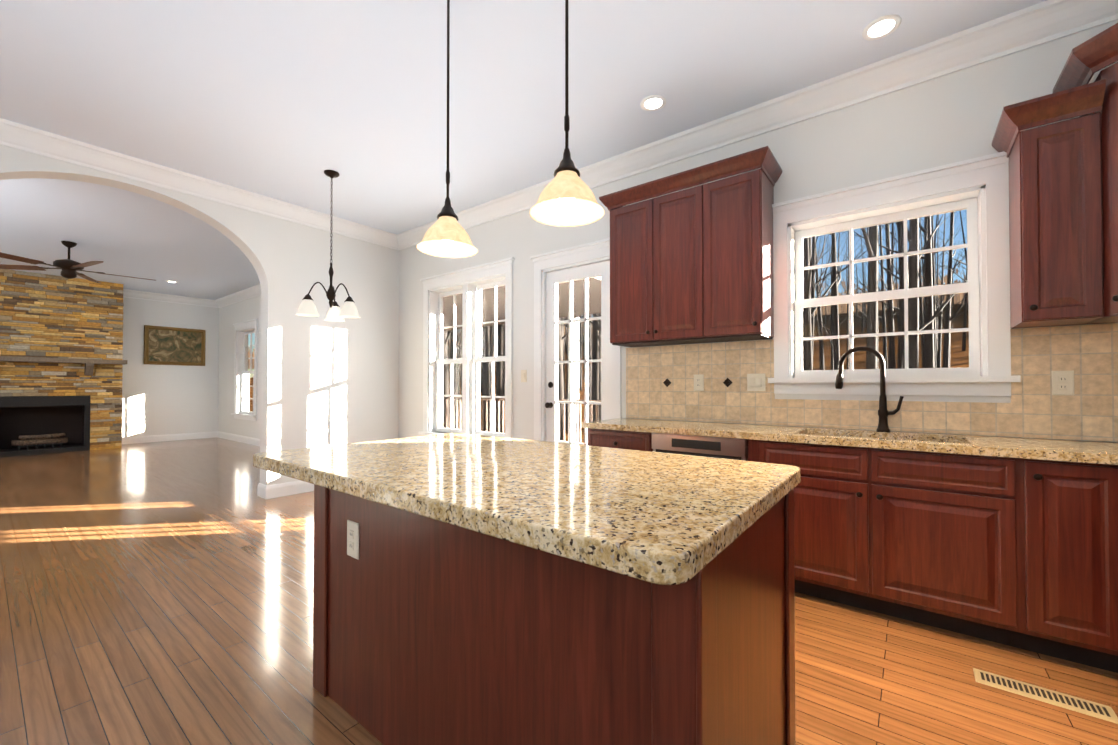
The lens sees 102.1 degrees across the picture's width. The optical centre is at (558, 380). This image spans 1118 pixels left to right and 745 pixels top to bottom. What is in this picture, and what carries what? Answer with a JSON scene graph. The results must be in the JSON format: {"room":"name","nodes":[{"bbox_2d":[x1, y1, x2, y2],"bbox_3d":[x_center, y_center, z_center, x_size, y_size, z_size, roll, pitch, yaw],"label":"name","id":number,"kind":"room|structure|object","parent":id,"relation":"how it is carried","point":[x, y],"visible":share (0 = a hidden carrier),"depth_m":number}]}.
{"room":"kitchen","nodes":[
{"label":"kitchen","id":0,"kind":"room"},
{"bbox_2d":[121,297,218,436],"bbox_3d":[-9.750,-0.285,8.252,0.200,3.150,5.800,-1,-1,38],"label":"wall","id":1,"kind":"structure","parent":0,"point":[166,399],"depth_m":9.76},
{"bbox_2d":[126,425,130,430],"bbox_3d":[-8.820,0.972,9.262,0.010,0.126,0.078,-1,-1,38],"label":"outlet","id":2,"kind":"object","parent":1,"relation":"attached to","point":[128,427],"visible":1,"depth_m":9.26},
{"bbox_2d":[140,424,144,429],"bbox_3d":[-8.685,0.974,9.436,0.010,0.126,0.078,-1,-1,38],"label":"outlet","id":3,"kind":"object","parent":1,"relation":"attached to","point":[142,426],"visible":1,"depth_m":9.43},
{"bbox_2d":[123,289,211,306],"bbox_3d":[-8.407,-1.764,9.741,0.118,0.156,1.570,-1,-1,38],"label":"crown molding","id":4,"kind":"structure","parent":1,"relation":"attached to","point":[127,293],"depth_m":9.70},
{"bbox_2d":[122,431,216,443],"bbox_3d":[-8.420,1.238,9.771,0.016,0.140,1.660,-1,-1,38],"label":"baseboard","id":5,"kind":"structure","parent":1,"relation":"attached to","point":[184,436],"depth_m":9.75},
{"bbox_2d":[144,325,205,365],"bbox_3d":[-8.352,-0.741,9.856,0.045,0.820,1.040,-1,-1,38],"label":"framed painting","id":6,"kind":"object","parent":1,"relation":"attached to","point":[172,346],"visible":0.98,"depth_m":9.82},
{"bbox_2d":[0,145,398,484],"bbox_3d":[-4.352,-0.345,3.302,0.200,3.150,7.000,-1,-1,38],"label":"wall","id":7,"kind":"structure","parent":0,"point":[323,382],"depth_m":5.11},
{"bbox_2d":[0,118,403,249],"bbox_3d":[-4.227,-1.843,3.222,0.117,0.156,7.000,-1,-1,38],"label":"crown molding","id":8,"kind":"structure","parent":7,"relation":"attached to","point":[15,135],"depth_m":4.11},
{"bbox_2d":[257,483,263,496],"bbox_3d":[-2.783,1.187,5.480,0.016,0.140,1.526,-1,-1,38],"label":"baseboard","id":9,"kind":"structure","parent":7,"relation":"attached to","point":[260,488],"depth_m":4.83},
{"bbox_2d":[264,480,313,498],"bbox_3d":[-2.613,1.185,5.347,0.016,0.140,1.526,-1,-1,38],"label":"baseboard","id":10,"kind":"structure","parent":7,"relation":"attached to","point":[279,490],"depth_m":4.90},
{"bbox_2d":[0,0,1045,299],"bbox_3d":[-4.526,-1.993,3.457,14.360,0.150,7.400,-1,-1,38],"label":"ceiling","id":11,"kind":"structure","parent":0,"point":[288,100],"depth_m":3.00},
{"bbox_2d":[0,241,155,282],"bbox_3d":[-6.643,-1.635,6.197,1.708,0.500,1.680,-1,-1,38],"label":"room ceiling fan","id":12,"kind":"object","parent":11,"relation":"hanging from","point":[69,267],"visible":1,"depth_m":6.08},
{"bbox_2d":[296,170,359,321],"bbox_3d":[-2.110,-1.242,4.115,0.522,1.335,0.490,-1,-1,38],"label":"chandelier","id":13,"kind":"object","parent":11,"relation":"hanging from","point":[308,308],"visible":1,"depth_m":4.12},
{"bbox_2d":[416,0,477,257],"bbox_3d":[-0.471,-1.244,1.919,0.254,1.384,0.254,-1,-1,38],"label":"pendant light","id":14,"kind":"object","parent":11,"relation":"hanging from","point":[446,235],"visible":1,"depth_m":1.91},
{"bbox_2d":[529,0,604,226],"bbox_3d":[0.027,-1.252,1.533,0.254,1.379,0.254,-1,-1,38],"label":"pendant light","id":15,"kind":"object","parent":11,"relation":"hanging from","point":[566,198],"visible":1,"depth_m":1.53},
{"bbox_2d":[640,95,665,110],"bbox_3d":[0.653,-1.917,3.131,0.176,0.008,0.176,-1,-1,38],"label":"recessed light","id":16,"kind":"object","parent":11,"relation":"in","point":[653,102],"visible":1,"depth_m":3.12},
{"bbox_2d":[862,15,900,40],"bbox_3d":[1.762,-1.925,2.472,0.176,0.008,0.176,-1,-1,38],"label":"recessed light","id":17,"kind":"object","parent":11,"relation":"in","point":[881,27],"visible":1,"depth_m":2.47},
{"bbox_2d":[0,437,1117,744],"bbox_3d":[-4.526,1.282,3.417,14.360,0.100,7.400,-1,-1,38],"label":"floor","id":18,"kind":"structure","parent":0,"point":[156,593],"depth_m":2.10},
{"bbox_2d":[0,269,127,457],"bbox_3d":[-9.186,-0.286,8.030,0.956,3.146,2.080,-1,-1,38],"label":"fireplace","id":19,"kind":"object","parent":18,"relation":"on","point":[62,362],"visible":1,"depth_m":8.09},
{"bbox_2d":[313,485,794,744],"bbox_3d":[-0.092,0.778,1.650,1.564,0.866,0.863,-1,-1,38],"label":"kitchen island","id":20,"kind":"object","parent":18,"relation":"on","point":[488,590],"depth_m":1.18},
{"bbox_2d":[347,520,358,559],"bbox_3d":[-0.739,0.570,1.617,0.078,0.126,0.010,-1,-1,38],"label":"outlet","id":21,"kind":"object","parent":20,"relation":"attached to","point":[352,539],"visible":1,"depth_m":1.61},
{"bbox_2d":[253,433,800,592],"bbox_3d":[-0.211,0.320,1.689,1.830,0.050,1.055,-1,-1,38],"label":"island countertop","id":22,"kind":"structure","parent":20,"relation":"on","point":[659,520],"depth_m":1.20},
{"bbox_2d":[582,426,649,450],"bbox_3d":[0.600,0.796,3.474,0.534,0.874,0.627,-1,-1,38],"label":"base cabinet","id":23,"kind":"object","parent":18,"relation":"on","point":[601,436],"depth_m":3.23},
{"bbox_2d":[650,430,753,461],"bbox_3d":[1.070,0.791,3.109,0.655,0.874,0.627,-1,-1,38],"label":"dishwasher","id":24,"kind":"object","parent":18,"relation":"on","point":[724,446],"depth_m":2.84},
{"bbox_2d":[754,438,1029,650],"bbox_3d":[1.771,0.785,2.565,1.120,0.874,0.627,-1,-1,38],"label":"base cabinet","id":25,"kind":"object","parent":18,"relation":"on","point":[1011,541],"depth_m":2.21},
{"bbox_2d":[582,418,1117,461],"bbox_3d":[1.398,0.331,2.857,2.620,0.040,0.632,-1,-1,38],"label":"countertop","id":26,"kind":"structure","parent":25,"relation":"on","point":[1045,448],"depth_m":2.48},
{"bbox_2d":[835,346,903,429],"bbox_3d":[1.901,0.049,2.778,0.348,0.522,0.068,-1,-1,38],"label":"faucet","id":27,"kind":"object","parent":26,"relation":"on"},
{"bbox_2d":[806,430,953,441],"bbox_3d":[1.787,0.456,2.539,0.790,0.241,0.430,-1,-1,38],"label":"sink","id":28,"kind":"object","parent":26,"relation":"in","point":[807,431],"depth_m":2.58},
{"bbox_2d":[973,668,1117,723],"bbox_3d":[1.860,1.209,1.745,0.380,0.006,0.110,-1,-1,38],"label":"floor vent","id":29,"kind":"object","parent":18,"relation":"in","point":[1080,705],"visible":1,"depth_m":1.73},
{"bbox_2d":[1026,454,1117,672],"bbox_3d":[2.335,0.780,2.127,0.310,0.874,0.627,-1,-1,38],"label":"base cabinet","id":30,"kind":"object","parent":18,"relation":"on","point":[1072,503],"depth_m":1.89},
{"bbox_2d":[218,20,1117,441],"bbox_3d":[-2.318,-0.309,6.280,14.360,3.150,0.200,-1,-1,38],"label":"wall","id":31,"kind":"structure","parent":0,"point":[949,118],"depth_m":3.07},
{"bbox_2d":[212,284,260,307],"bbox_3d":[-5.125,-1.782,8.276,7.100,0.156,0.117,-1,-1,38],"label":"crown molding","id":32,"kind":"structure","parent":31,"relation":"attached to","point":[254,291],"depth_m":9.56},
{"bbox_2d":[217,431,259,445],"bbox_3d":[-6.867,1.237,9.657,2.610,0.140,0.016,-1,-1,38],"label":"baseboard","id":33,"kind":"structure","parent":31,"relation":"attached to","point":[248,440],"depth_m":9.57},
{"bbox_2d":[241,330,254,413],"bbox_3d":[-6.451,-0.175,9.516,1.016,1.756,0.075,-1,-1,38],"label":"living room window","id":34,"kind":"structure","parent":31,"relation":"in","point":[245,371],"depth_m":9.63},
{"bbox_2d":[435,280,504,436],"bbox_3d":[-1.023,-0.235,5.273,1.296,1.739,0.194,-1,-1,38],"label":"kitchen window","id":35,"kind":"structure","parent":31,"relation":"in","point":[471,359],"depth_m":5.22},
{"bbox_2d":[521,370,526,381],"bbox_3d":[-0.362,-0.044,4.622,0.078,0.126,0.011,-1,-1,38],"label":"light switch","id":36,"kind":"object","parent":31,"relation":"attached to","point":[523,375],"visible":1,"depth_m":4.62},
{"bbox_2d":[545,261,610,444],"bbox_3d":[0.206,0.085,4.291,0.776,2.314,0.230,-1,-1,38],"label":"french door","id":37,"kind":"structure","parent":31,"relation":"in","point":[554,279],"depth_m":4.31},
{"bbox_2d":[231,151,1020,440],"bbox_3d":[-2.243,0.003,6.177,12.040,2.525,0.265,-1,-1,38],"label":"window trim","id":38,"kind":"structure","parent":31,"relation":"attached to","point":[984,180],"depth_m":3.01},
{"bbox_2d":[607,166,710,345],"bbox_3d":[0.806,-0.880,3.511,0.759,1.164,0.346,-1,-1,38],"label":"upper cabinet","id":39,"kind":"object","parent":31,"relation":"attached to","point":[693,265],"depth_m":3.35},
{"bbox_2d":[703,150,774,341],"bbox_3d":[1.256,-0.884,3.161,0.381,1.164,0.346,-1,-1,38],"label":"upper cabinet","id":40,"kind":"object","parent":31,"relation":"attached to","point":[738,286],"depth_m":3.02},
{"bbox_2d":[396,0,1117,248],"bbox_3d":[0.471,-1.834,3.931,6.390,0.156,0.117,-1,-1,38],"label":"crown molding","id":41,"kind":"structure","parent":31,"relation":"attached to","point":[1030,26],"depth_m":2.87},
{"bbox_2d":[626,323,1117,441],"bbox_3d":[1.851,0.010,2.898,3.229,0.598,0.019,-1,-1,38],"label":"tile backsplash","id":42,"kind":"structure","parent":31,"relation":"attached to","point":[659,382],"depth_m":2.67},
{"bbox_2d":[694,374,703,390],"bbox_3d":[1.077,0.018,3.491,0.078,0.126,0.010,-1,-1,38],"label":"outlet","id":43,"kind":"object","parent":42,"relation":"attached to","point":[698,382],"visible":1,"depth_m":3.48},
{"bbox_2d":[747,373,764,390],"bbox_3d":[1.409,0.015,3.233,0.124,0.126,0.011,-1,-1,38],"label":"light switch","id":44,"kind":"object","parent":42,"relation":"attached to","point":[755,382],"visible":1,"depth_m":3.23},
{"bbox_2d":[1052,371,1073,394],"bbox_3d":[2.586,0.014,2.319,0.078,0.126,0.010,-1,-1,38],"label":"outlet","id":45,"kind":"object","parent":42,"relation":"attached to","point":[1062,382],"visible":1,"depth_m":2.32},
{"bbox_2d":[794,197,979,377],"bbox_3d":[2.056,-0.542,2.915,0.956,1.041,0.075,-1,-1,38],"label":"sink window","id":46,"kind":"structure","parent":31,"relation":"in","point":[970,286],"depth_m":2.84},
{"bbox_2d":[992,79,1105,328],"bbox_3d":[2.396,-0.800,2.235,0.324,1.035,0.411,-1,-1,38],"label":"upper cabinet","id":47,"kind":"object","parent":31,"relation":"attached to","point":[1055,226],"visible":0.98,"depth_m":2.11},
{"bbox_2d":[1053,23,1117,324],"bbox_3d":[2.640,-0.904,1.864,0.698,1.235,0.700,-1,-1,38],"label":"upper cabinet","id":48,"kind":"object","parent":31,"relation":"attached to","point":[1087,60],"visible":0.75,"depth_m":2.02},
{"label":"outside","id":49,"kind":"structure","parent":0,"visible":0},
{"bbox_2d":[248,260,967,368],"bbox_3d":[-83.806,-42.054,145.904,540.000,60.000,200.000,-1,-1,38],"label":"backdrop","id":50,"kind":"structure","parent":49,"point":[957,298],"depth_m":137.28},
{"bbox_2d":[249,303,968,442],"bbox_3d":[51.599,-10.454,75.323,440.000,28.103,174.799,-1,-1,38],"label":"ground","id":51,"kind":"structure","parent":49,"point":[955,342],"depth_m":71.22},
{"bbox_2d":[443,276,600,442],"bbox_3d":[-1.029,0.663,7.643,15.510,4.240,3.548,-1,-1,38],"label":"porch deck","id":52,"kind":"object","parent":51,"relation":"on","point":[562,305],"depth_m":8.36},
{"bbox_2d":[443,210,967,440],"bbox_3d":[-29.498,-15.946,126.086,269.875,40.424,143.496,-1,-1,38],"label":"trees","id":53,"kind":"object","parent":51,"relation":"on","point":[808,285],"depth_m":22.14}
]}

